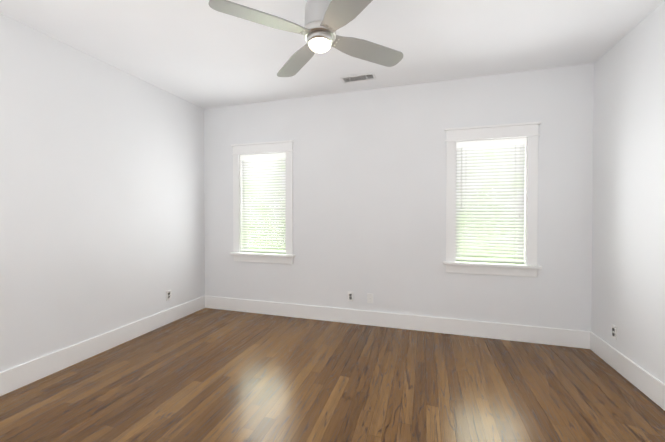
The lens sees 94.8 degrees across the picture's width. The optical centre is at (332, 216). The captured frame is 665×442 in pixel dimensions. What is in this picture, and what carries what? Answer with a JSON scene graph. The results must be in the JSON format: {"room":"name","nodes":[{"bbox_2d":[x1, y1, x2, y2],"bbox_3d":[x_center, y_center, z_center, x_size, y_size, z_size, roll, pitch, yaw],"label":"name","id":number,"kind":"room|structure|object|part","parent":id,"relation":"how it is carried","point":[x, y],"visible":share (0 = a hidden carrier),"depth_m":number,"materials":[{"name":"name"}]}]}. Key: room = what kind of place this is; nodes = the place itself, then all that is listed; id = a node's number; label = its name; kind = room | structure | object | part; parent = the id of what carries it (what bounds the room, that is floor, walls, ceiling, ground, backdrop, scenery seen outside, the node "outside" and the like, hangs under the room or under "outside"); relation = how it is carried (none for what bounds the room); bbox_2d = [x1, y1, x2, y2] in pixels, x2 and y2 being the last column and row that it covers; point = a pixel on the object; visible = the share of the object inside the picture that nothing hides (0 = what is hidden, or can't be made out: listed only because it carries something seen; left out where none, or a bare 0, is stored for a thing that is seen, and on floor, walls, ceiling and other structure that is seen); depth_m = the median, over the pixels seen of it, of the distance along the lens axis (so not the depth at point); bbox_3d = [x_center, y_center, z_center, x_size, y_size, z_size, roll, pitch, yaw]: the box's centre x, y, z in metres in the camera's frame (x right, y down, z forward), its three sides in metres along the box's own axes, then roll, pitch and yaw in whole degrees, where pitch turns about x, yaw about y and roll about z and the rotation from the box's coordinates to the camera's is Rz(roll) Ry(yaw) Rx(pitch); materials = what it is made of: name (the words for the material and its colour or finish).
{"room":"empty bedroom","nodes":[
{"label":"empty bedroom","id":0,"kind":"room"},
{"bbox_2d":[0,13,204,371],"bbox_3d":[-2.582,-0.081,1.809,0.140,2.750,5.400,0,1,17],"label":"wall","id":1,"kind":"structure","parent":0,"point":[102,224],"depth_m":2.76,"materials":[{"name":"paint"}]},
{"bbox_2d":[0,296,203,395],"bbox_3d":[-2.507,1.211,1.802,0.016,0.168,5.120,0,1,17],"label":"baseboard","id":2,"kind":"structure","parent":1,"relation":"attached to","point":[14,378],"depth_m":2.75,"materials":[{"name":"paint"}]},
{"bbox_2d":[166,290,170,300],"bbox_3d":[-1.952,0.937,3.647,0.009,0.114,0.070,0,1,17],"label":"electrical outlet","id":3,"kind":"object","parent":1,"relation":"attached to","point":[168,294],"visible":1,"depth_m":3.64,"materials":[{"name":"plastic"}]},
{"bbox_2d":[0,308,664,441],"bbox_3d":[-0.375,1.353,1.160,4.750,0.100,5.400,0,1,17],"label":"floor","id":4,"kind":"structure","parent":0,"point":[210,375],"depth_m":2.25,"materials":[{"name":"brown wood"}]},
{"bbox_2d":[0,0,664,108],"bbox_3d":[-0.375,-1.497,1.125,4.750,0.100,5.400,0,1,17],"label":"ceiling","id":5,"kind":"structure","parent":0,"point":[203,54],"depth_m":2.53,"materials":[{"name":"paint"}]},
{"bbox_2d":[209,0,402,76],"bbox_3d":[-0.077,-1.233,1.864,0.964,0.446,0.964,0,1,17],"label":"fan","id":6,"kind":"object","parent":5,"relation":"hanging from","point":[325,20],"visible":1,"depth_m":1.79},
{"bbox_2d":[340,73,375,82],"bbox_3d":[0.272,-1.468,3.250,0.360,0.011,0.150,0,1,17],"label":"ceiling vent","id":7,"kind":"object","parent":5,"relation":"in","point":[358,78],"visible":1,"depth_m":3.24,"materials":[{"name":"metal"}]},
{"bbox_2d":[204,63,593,330],"bbox_3d":[0.385,-0.103,3.660,4.470,2.750,0.140,0,1,17],"label":"wall","id":8,"kind":"structure","parent":0,"point":[369,191],"depth_m":3.46,"materials":[{"name":"paint"}]},
{"bbox_2d":[230,140,294,263],"bbox_3d":[-0.898,-0.179,4.010,0.910,1.553,0.210,0,1,17],"label":"window","id":9,"kind":"structure","parent":8,"relation":"in","point":[261,148],"depth_m":3.97,"materials":[{"name":"paint"}]},
{"bbox_2d":[241,153,285,251],"bbox_3d":[-0.901,-0.174,4.000,0.655,1.262,0.069,0,1,17],"label":"window blind","id":10,"kind":"object","parent":9,"relation":"attached to","point":[265,180],"visible":0.85,"depth_m":4.00,"materials":[{"name":"white plastic"}]},
{"bbox_3d":[-0.881,-0.165,4.065,0.656,1.283,0.075,0,1,17],"label":"window sash","id":11,"kind":"part","parent":9,"relation":"part of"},
{"bbox_2d":[348,291,352,300],"bbox_3d":[0.215,0.952,3.646,0.070,0.114,0.009,0,1,17],"label":"electrical outlet","id":12,"kind":"object","parent":8,"relation":"attached to","point":[350,296],"visible":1,"depth_m":3.64,"materials":[{"name":"plastic"}]},
{"bbox_2d":[204,296,587,348],"bbox_3d":[0.363,1.189,3.601,4.410,0.168,0.016,0,1,17],"label":"baseboard","id":13,"kind":"structure","parent":8,"relation":"attached to","point":[512,332],"depth_m":3.43,"materials":[{"name":"paint"}]},
{"bbox_2d":[443,121,541,276],"bbox_3d":[1.659,-0.169,3.238,0.910,1.553,0.210,0,1,17],"label":"window","id":14,"kind":"structure","parent":8,"relation":"in","point":[528,131],"depth_m":3.17,"materials":[{"name":"paint"}]},
{"bbox_3d":[1.676,-0.155,3.293,0.656,1.283,0.075,0,1,17],"label":"window sash","id":15,"kind":"part","parent":14,"relation":"part of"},
{"bbox_2d":[456,138,525,261],"bbox_3d":[1.656,-0.165,3.228,0.655,1.262,0.069,0,1,17],"label":"window blind","id":16,"kind":"object","parent":14,"relation":"attached to","point":[498,172],"visible":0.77,"depth_m":3.23,"materials":[{"name":"white plastic"}]},
{"bbox_2d":[591,1,664,383],"bbox_3d":[1.832,-0.064,0.476,0.140,2.750,5.400,0,1,17],"label":"wall","id":17,"kind":"structure","parent":0,"point":[628,253],"depth_m":2.38,"materials":[{"name":"paint"}]},
{"bbox_2d":[611,324,616,339],"bbox_3d":[2.390,0.980,2.598,0.009,0.114,0.070,0,1,17],"label":"electrical outlet","id":18,"kind":"object","parent":17,"relation":"attached to","point":[614,332],"visible":1,"depth_m":2.59,"materials":[{"name":"plastic"}]},
{"bbox_2d":[588,331,664,410],"bbox_3d":[1.757,1.226,0.515,0.016,0.168,5.120,0,1,17],"label":"baseboard","id":19,"kind":"structure","parent":17,"relation":"attached to","point":[649,385],"depth_m":2.37,"materials":[{"name":"paint"}]},
{"label":"outside","id":20,"kind":"structure","parent":0,"visible":0},
{"bbox_2d":[248,185,521,263],"bbox_3d":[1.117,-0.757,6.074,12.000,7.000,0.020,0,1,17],"label":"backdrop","id":21,"kind":"structure","parent":20,"point":[460,240],"depth_m":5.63,"materials":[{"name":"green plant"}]}
]}

